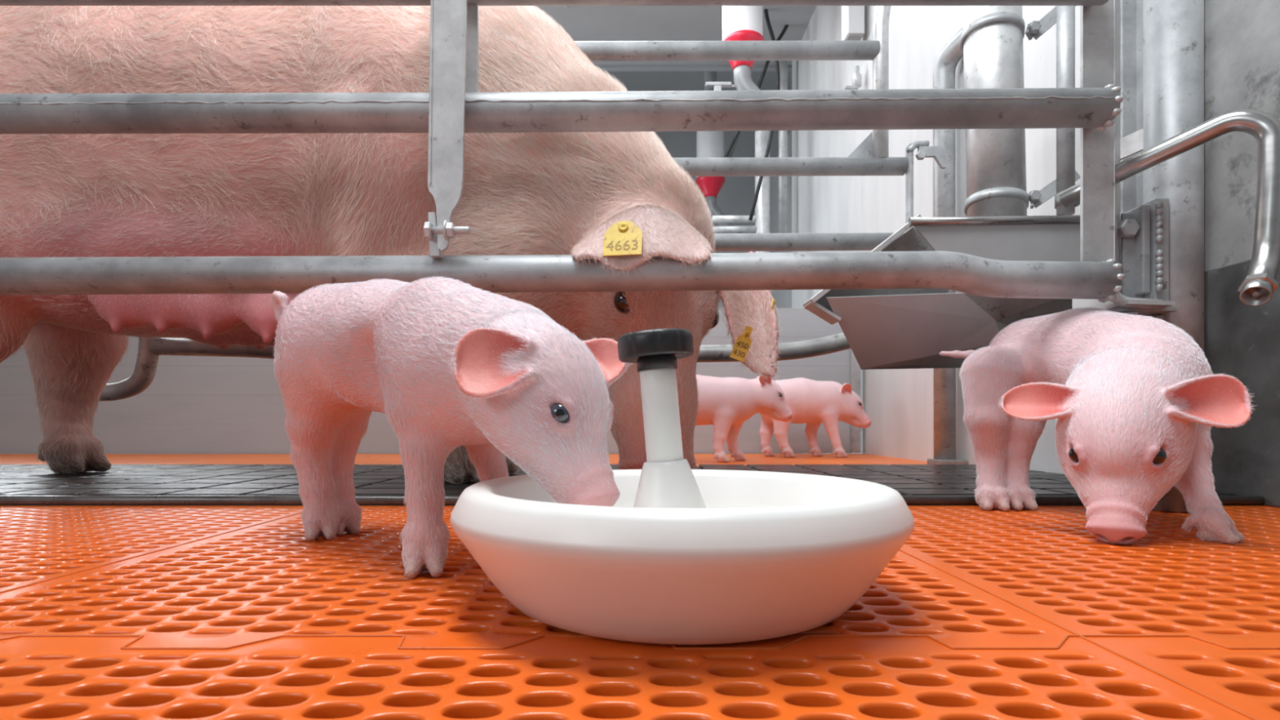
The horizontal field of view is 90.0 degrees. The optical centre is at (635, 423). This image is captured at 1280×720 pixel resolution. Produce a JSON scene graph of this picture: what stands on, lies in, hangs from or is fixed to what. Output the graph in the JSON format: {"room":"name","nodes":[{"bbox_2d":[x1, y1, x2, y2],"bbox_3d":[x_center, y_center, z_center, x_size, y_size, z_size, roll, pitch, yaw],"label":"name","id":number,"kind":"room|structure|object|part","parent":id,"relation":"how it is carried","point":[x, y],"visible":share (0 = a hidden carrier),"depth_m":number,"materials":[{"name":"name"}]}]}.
{"room":"farm building","nodes":[
{"label":"farm building","id":0,"kind":"room"},
{"bbox_2d":[0,453,1279,719],"bbox_3d":[-1.300,0.140,1.570,4.750,0.034,2.780,0,0,0],"label":"floor","id":1,"kind":"structure","parent":0,"point":[39,681],"depth_m":0.44,"materials":[{"name":"orange plastic"}]},
{"bbox_2d":[0,5,783,484],"bbox_3d":[-0.803,-0.412,1.382,2.159,1.066,0.753,0,0,7],"label":"sow","id":2,"kind":"object","parent":1,"relation":"on","point":[620,200],"visible":0.69,"depth_m":1.12,"materials":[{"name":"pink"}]},
{"bbox_2d":[0,308,862,453],"bbox_3d":[-1.310,-0.201,2.974,4.701,0.673,0.058,0,0,0],"label":"wall","id":3,"kind":"structure","parent":1,"relation":"on","point":[191,404],"depth_m":2.97,"materials":[{"name":"grey plastic"}]},
{"bbox_3d":[1.017,-0.203,2.973,0.048,0.670,0.055,0,0,0],"label":"post","id":4,"kind":"part","parent":3,"relation":"part of","materials":[{"name":"metal"}]},
{"bbox_2d":[269,275,632,579],"bbox_3d":[-0.225,-0.015,0.675,0.541,0.304,0.169,0,0,42],"label":"piglet","id":5,"kind":"object","parent":1,"relation":"on","point":[451,363],"visible":0.96,"depth_m":0.57,"materials":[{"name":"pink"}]},
{"bbox_2d":[98,5,946,401],"bbox_3d":[-0.579,-0.702,1.786,2.870,1.282,0.076,0,0,0],"label":"crate","id":6,"kind":"object","parent":1,"relation":"on","point":[871,157],"visible":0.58,"depth_m":1.78,"materials":[{"name":"metal"}]},
{"bbox_3d":[-0.275,-0.225,1.800,2.151,0.121,0.049,0,0,0],"label":"rail","id":7,"kind":"part","parent":6,"relation":"part of","materials":[{"name":"metal"}]},
{"bbox_3d":[-0.668,-1.047,1.800,2.691,0.056,0.049,0,0,0],"label":"rail","id":8,"kind":"part","parent":6,"relation":"part of","materials":[{"name":"metal"}]},
{"bbox_3d":[-0.630,-0.720,1.800,2.768,0.058,0.049,0,0,0],"label":"rail","id":9,"kind":"part","parent":6,"relation":"part of","materials":[{"name":"metal"}]},
{"bbox_3d":[-0.158,-0.508,1.800,1.913,0.058,0.049,0,0,0],"label":"rail","id":10,"kind":"part","parent":6,"relation":"part of","materials":[{"name":"metal"}]},
{"bbox_2d":[0,495,1265,504],"bbox_3d":[-0.905,0.129,1.081,3.930,0.017,0.017,0,0,0],"label":"trim","id":11,"kind":"structure","parent":1,"relation":"on","point":[4,500],"depth_m":1.07,"materials":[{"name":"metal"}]},
{"bbox_2d":[0,511,1279,719],"bbox_3d":[-0.020,0.137,0.627,1.945,0.002,0.894,0,0,0],"label":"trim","id":12,"kind":"structure","parent":1,"relation":"on","point":[124,647],"depth_m":0.39,"materials":[{"name":"orange plastic"}]},
{"bbox_2d":[449,328,915,644],"bbox_3d":[0.033,0.031,0.515,0.351,0.211,0.351,0,0,0],"label":"bowl","id":13,"kind":"object","parent":1,"relation":"on","point":[683,555],"visible":0.95,"depth_m":0.38,"materials":[{"name":"white plastic"}]},
{"bbox_3d":[0.016,-0.058,0.515,0.061,0.033,0.060,0,0,0],"label":"knob","id":14,"kind":"part","parent":13,"relation":"part of","materials":[{"name":"black plastic"}]},
{"bbox_3d":[0.031,0.037,0.515,0.092,0.176,0.092,0,0,0],"label":"stem","id":15,"kind":"part","parent":13,"relation":"part of","materials":[{"name":"white plastic"}]},
{"bbox_2d":[449,469,915,644],"bbox_3d":[0.033,0.092,0.515,0.351,0.088,0.351,0,0,0],"label":"basin","id":16,"kind":"object","parent":13,"relation":"attached to","point":[689,557],"depth_m":0.37,"materials":[{"name":"white plastic"}]},
{"bbox_2d":[694,374,792,462],"bbox_3d":[0.256,-0.026,2.342,0.617,0.324,0.191,0,0,-2],"label":"piglet","id":17,"kind":"object","parent":1,"relation":"on","point":[725,403],"visible":0.57,"depth_m":2.27,"materials":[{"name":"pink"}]},
{"bbox_2d":[759,377,871,457],"bbox_3d":[0.720,-0.028,2.660,0.492,0.328,0.190,0,0,0],"label":"piglet","id":18,"kind":"object","parent":1,"relation":"on","point":[812,402],"visible":0.86,"depth_m":2.59,"materials":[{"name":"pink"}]},
{"bbox_2d":[927,27,968,465],"bbox_3d":[1.047,-0.572,1.944,0.114,1.416,0.411,0,0,-10],"label":"wall post","id":19,"kind":"object","parent":1,"relation":"on","point":[946,63],"visible":0.56,"depth_m":2.07,"materials":[{"name":"metal"}]},
{"bbox_3d":[1.022,0.125,2.090,0.100,0.020,0.100,0,0,0],"label":"foot plate","id":20,"kind":"part","parent":19,"relation":"part of","materials":[{"name":"metal"}]},
{"bbox_2d":[940,306,1257,544],"bbox_3d":[0.631,-0.020,0.924,0.267,0.313,0.454,0,0,13],"label":"piglet","id":21,"kind":"object","parent":1,"relation":"on","point":[1135,402],"visible":1,"depth_m":0.78,"materials":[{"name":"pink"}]},
{"bbox_2d":[1120,0,1142,214],"bbox_3d":[0.944,-0.497,1.198,0.050,1.312,0.065,0,0,0],"label":"metal post","id":22,"kind":"object","parent":1,"relation":"on","point":[1131,11],"visible":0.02,"depth_m":1.21,"materials":[{"name":"metal"}]},
{"bbox_2d":[1107,0,1204,512],"bbox_3d":[0.810,-0.308,1.009,0.168,0.888,0.080,0,0,-13],"label":"steel post","id":23,"kind":"object","parent":1,"relation":"on","point":[1162,239],"visible":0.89,"depth_m":0.99,"materials":[{"name":"silver metal"}]},
{"bbox_2d":[0,0,1175,310],"bbox_3d":[-0.146,-0.466,0.976,1.893,0.588,0.112,0,0,0],"label":"crate","id":24,"kind":"object","parent":23,"relation":"on","point":[1093,107],"visible":0.98,"depth_m":0.93,"materials":[{"name":"metal"}]},
{"bbox_2d":[423,0,471,251],"bbox_3d":[-0.268,-0.450,0.912,0.062,0.405,0.028,0,0,0],"label":"bar","id":25,"kind":"object","parent":24,"relation":"attached to","point":[448,18],"visible":1,"depth_m":0.91,"materials":[{"name":"metal"}]},
{"bbox_3d":[-0.195,-0.657,0.955,1.795,0.054,0.054,0,0,0],"label":"rail","id":26,"kind":"part","parent":24,"relation":"part of","materials":[{"name":"metal"}]},
{"bbox_3d":[-0.195,-0.467,0.954,1.796,0.064,0.056,0,0,0],"label":"rail","id":27,"kind":"part","parent":24,"relation":"part of","materials":[{"name":"metal"}]},
{"bbox_3d":[-0.194,-0.222,0.955,1.797,0.071,0.054,0,0,0],"label":"rail","id":28,"kind":"part","parent":24,"relation":"part of","materials":[{"name":"metal"}]},
{"bbox_2d":[802,213,1079,369],"bbox_3d":[0.698,-0.249,1.313,0.731,0.283,0.377,0,0,-40],"label":"trough","id":29,"kind":"object","parent":24,"relation":"attached to","point":[882,328],"visible":0.56,"depth_m":1.20,"materials":[{"name":"metal"}]},
{"bbox_3d":[0.470,-0.289,1.235,0.264,0.182,0.004,0,0,0],"label":"plate","id":30,"kind":"part","parent":29,"relation":"part of","materials":[{"name":"metal"}]},
{"bbox_3d":[0.671,-0.316,1.190,0.315,0.120,0.003,0,0,0],"label":"panel","id":31,"kind":"part","parent":29,"relation":"part of","materials":[{"name":"metal"}]},
{"bbox_2d":[960,5,1079,216],"bbox_3d":[0.803,-0.706,1.360,0.215,0.598,0.121,0,0,0],"label":"pipe","id":32,"kind":"object","parent":29,"relation":"attached to","point":[992,37],"visible":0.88,"depth_m":1.32,"materials":[{"name":"metal"}]},
{"bbox_2d":[1054,5,1079,215],"bbox_3d":[0.842,-0.666,1.250,0.042,0.512,0.042,0,0,0],"label":"conduit","id":33,"kind":"object","parent":29,"relation":"attached to","point":[1065,15],"visible":0.56,"depth_m":1.24,"materials":[{"name":"metal"}]},
{"bbox_3d":[0.744,-0.466,0.979,0.121,0.588,0.086,0,0,-15],"label":"plate","id":34,"kind":"part","parent":24,"relation":"part of","materials":[{"name":"metal"}]},
{"bbox_2d":[1058,108,1279,306],"bbox_3d":[0.755,-0.292,0.933,0.101,0.282,0.267,0,0,-36],"label":"pipe","id":35,"kind":"object","parent":24,"relation":"attached to","point":[1257,288],"visible":0.98,"depth_m":0.85,"materials":[{"name":"silver metal"}]},
{"bbox_2d":[1120,128,1142,159],"bbox_3d":[0.828,-0.469,1.095,0.006,0.046,0.105,0,0,-27],"label":"strut","id":36,"kind":"object","parent":23,"relation":"attached to","point":[1131,144],"visible":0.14,"depth_m":1.08,"materials":[{"name":"metal"}]},
{"bbox_2d":[535,5,816,91],"bbox_3d":[-0.600,-2.826,4.635,8.000,0.764,4.830,0,0,0],"label":"ceiling","id":37,"kind":"structure","parent":0,"point":[581,23],"depth_m":3.98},
{"bbox_2d":[695,71,733,226],"bbox_3d":[0.642,-2.316,5.100,0.331,1.695,0.233,0,0,0],"label":"dispenser","id":38,"kind":"object","parent":37,"relation":"hanging from","point":[708,144],"visible":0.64,"depth_m":5.03,"materials":[{"name":"plastic"}]},
{"bbox_3d":[0.676,-1.640,5.085,0.265,0.343,0.097,0,0,11],"label":"spout","id":39,"kind":"part","parent":38,"relation":"part of","materials":[{"name":"grey metal"}]},
{"bbox_2d":[705,5,764,90],"bbox_3d":[0.581,-2.023,3.445,0.388,0.880,0.229,0,0,31],"label":"dispenser","id":40,"kind":"object","parent":37,"relation":"hanging from","point":[740,23],"visible":0.61,"depth_m":3.38,"materials":[{"name":"plastic"}]},
{"bbox_3d":[0.655,-1.752,3.435,0.260,0.337,0.095,0,0,11],"label":"spout","id":41,"kind":"part","parent":40,"relation":"part of","materials":[{"name":"grey metal"}]},
{"bbox_2d":[727,71,762,157],"bbox_3d":[0.903,-2.503,5.001,0.036,1.110,0.937,0,0,-29],"label":"rod","id":42,"kind":"object","parent":37,"relation":"hanging from","point":[731,153],"visible":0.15,"depth_m":5.16,"materials":[{"name":"metal"}]},
{"bbox_2d":[723,24,788,157],"bbox_3d":[0.778,-2.172,3.950,0.490,1.094,0.021,0,0,0],"label":"cable","id":43,"kind":"object","parent":37,"relation":"hanging from","point":[786,26],"visible":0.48,"depth_m":3.94,"materials":[{"name":"black rubber"}]},
{"bbox_2d":[748,8,780,220],"bbox_3d":[0.760,-1.908,3.790,0.191,1.411,0.042,0,0,0],"label":"cable","id":44,"kind":"object","parent":37,"relation":"hanging from","point":[766,11],"visible":0.63,"depth_m":3.78,"materials":[{"name":"black rubber"}]},
{"bbox_2d":[778,60,787,233],"bbox_3d":[0.966,-1.995,4.200,0.060,1.575,0.058,0,0,0],"label":"pipe","id":45,"kind":"object","parent":37,"relation":"attached to","point":[783,135],"visible":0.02,"depth_m":4.17,"materials":[{"name":"metal"}]},
{"bbox_2d":[653,130,790,308],"bbox_3d":[-0.300,-1.463,6.400,9.000,3.400,0.060,0,0,0],"label":"wall","id":46,"kind":"structure","parent":0,"point":[735,197],"depth_m":6.37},
{"bbox_2d":[769,130,791,308],"bbox_3d":[1.350,-1.163,5.400,0.050,2.700,2.000,0,0,0],"label":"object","id":47,"kind":"structure","parent":0,"point":[783,298],"depth_m":5.96,"materials":[{"name":"grey metal"}]},
{"bbox_2d":[594,64,791,71],"bbox_3d":[-0.600,-2.461,4.400,8.000,0.055,0.040,0,0,0],"label":"trim","id":48,"kind":"structure","parent":47,"relation":"attached to","point":[606,67],"depth_m":4.38,"materials":[{"name":"grey metal"}]},
{"bbox_2d":[791,0,1279,474],"bbox_3d":[1.083,-1.163,2.355,0.053,2.700,3.990,0,0,0],"label":"wall","id":49,"kind":"structure","parent":0,"point":[899,403],"depth_m":2.27,"materials":[{"name":"white paint"}]},
{"bbox_2d":[844,65,861,89],"bbox_3d":[0.998,-1.591,2.950,0.079,0.109,0.040,0,0,0],"label":"tap","id":50,"kind":"object","parent":49,"relation":"attached to","point":[856,77],"visible":0.93,"depth_m":2.94,"materials":[{"name":"metal"}]},
{"bbox_3d":[0.989,-1.544,2.940,0.060,0.014,0.020,0,0,0],"label":"handle","id":51,"kind":"part","parent":50,"relation":"part of","materials":[{"name":"metal"}]},
{"bbox_2d":[841,5,864,40],"bbox_3d":[0.999,-1.931,2.950,0.075,0.339,0.100,0,0,0],"label":"junction box","id":52,"kind":"object","parent":49,"relation":"attached to","point":[852,16],"visible":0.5,"depth_m":2.90,"materials":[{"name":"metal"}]},
{"bbox_2d":[1204,0,1204,271],"bbox_3d":[1.046,-1.163,1.224,0.020,2.700,0.074,0,0,0],"label":"trim","id":53,"kind":"structure","parent":49,"relation":"attached to","point":[1204,0],"depth_m":1.19,"materials":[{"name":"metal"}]},
{"bbox_2d":[1204,258,1279,507],"bbox_3d":[1.057,-0.073,1.020,0.006,0.420,0.620,0,0,0],"label":"wall","id":54,"kind":"structure","parent":49,"relation":"attached to","point":[1242,341],"depth_m":1.11,"materials":[{"name":"metal"}]},
{"label":"outside","id":55,"kind":"structure","parent":0,"visible":0},
{"bbox_2d":[755,130,769,253],"bbox_3d":[0.770,-0.824,3.900,0.090,1.911,0.088,0,0,0],"label":"pipe","id":56,"kind":"object","parent":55,"point":[762,206],"visible":0.28,"depth_m":3.86,"materials":[{"name":"metal"}]},
{"bbox_2d":[711,215,756,222],"bbox_3d":[0.617,-1.248,3.900,0.307,0.043,0.044,0,0,0],"label":"crossbar","id":57,"kind":"object","parent":56,"relation":"attached to","point":[717,219],"visible":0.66,"depth_m":3.88,"materials":[{"name":"metal"}]},
{"bbox_2d":[713,225,756,233],"bbox_3d":[0.617,-1.182,3.900,0.308,0.052,0.048,0,0,0],"label":"pipe","id":58,"kind":"object","parent":56,"relation":"attached to","point":[750,228],"visible":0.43,"depth_m":3.88,"materials":[{"name":"metal"}]}
]}

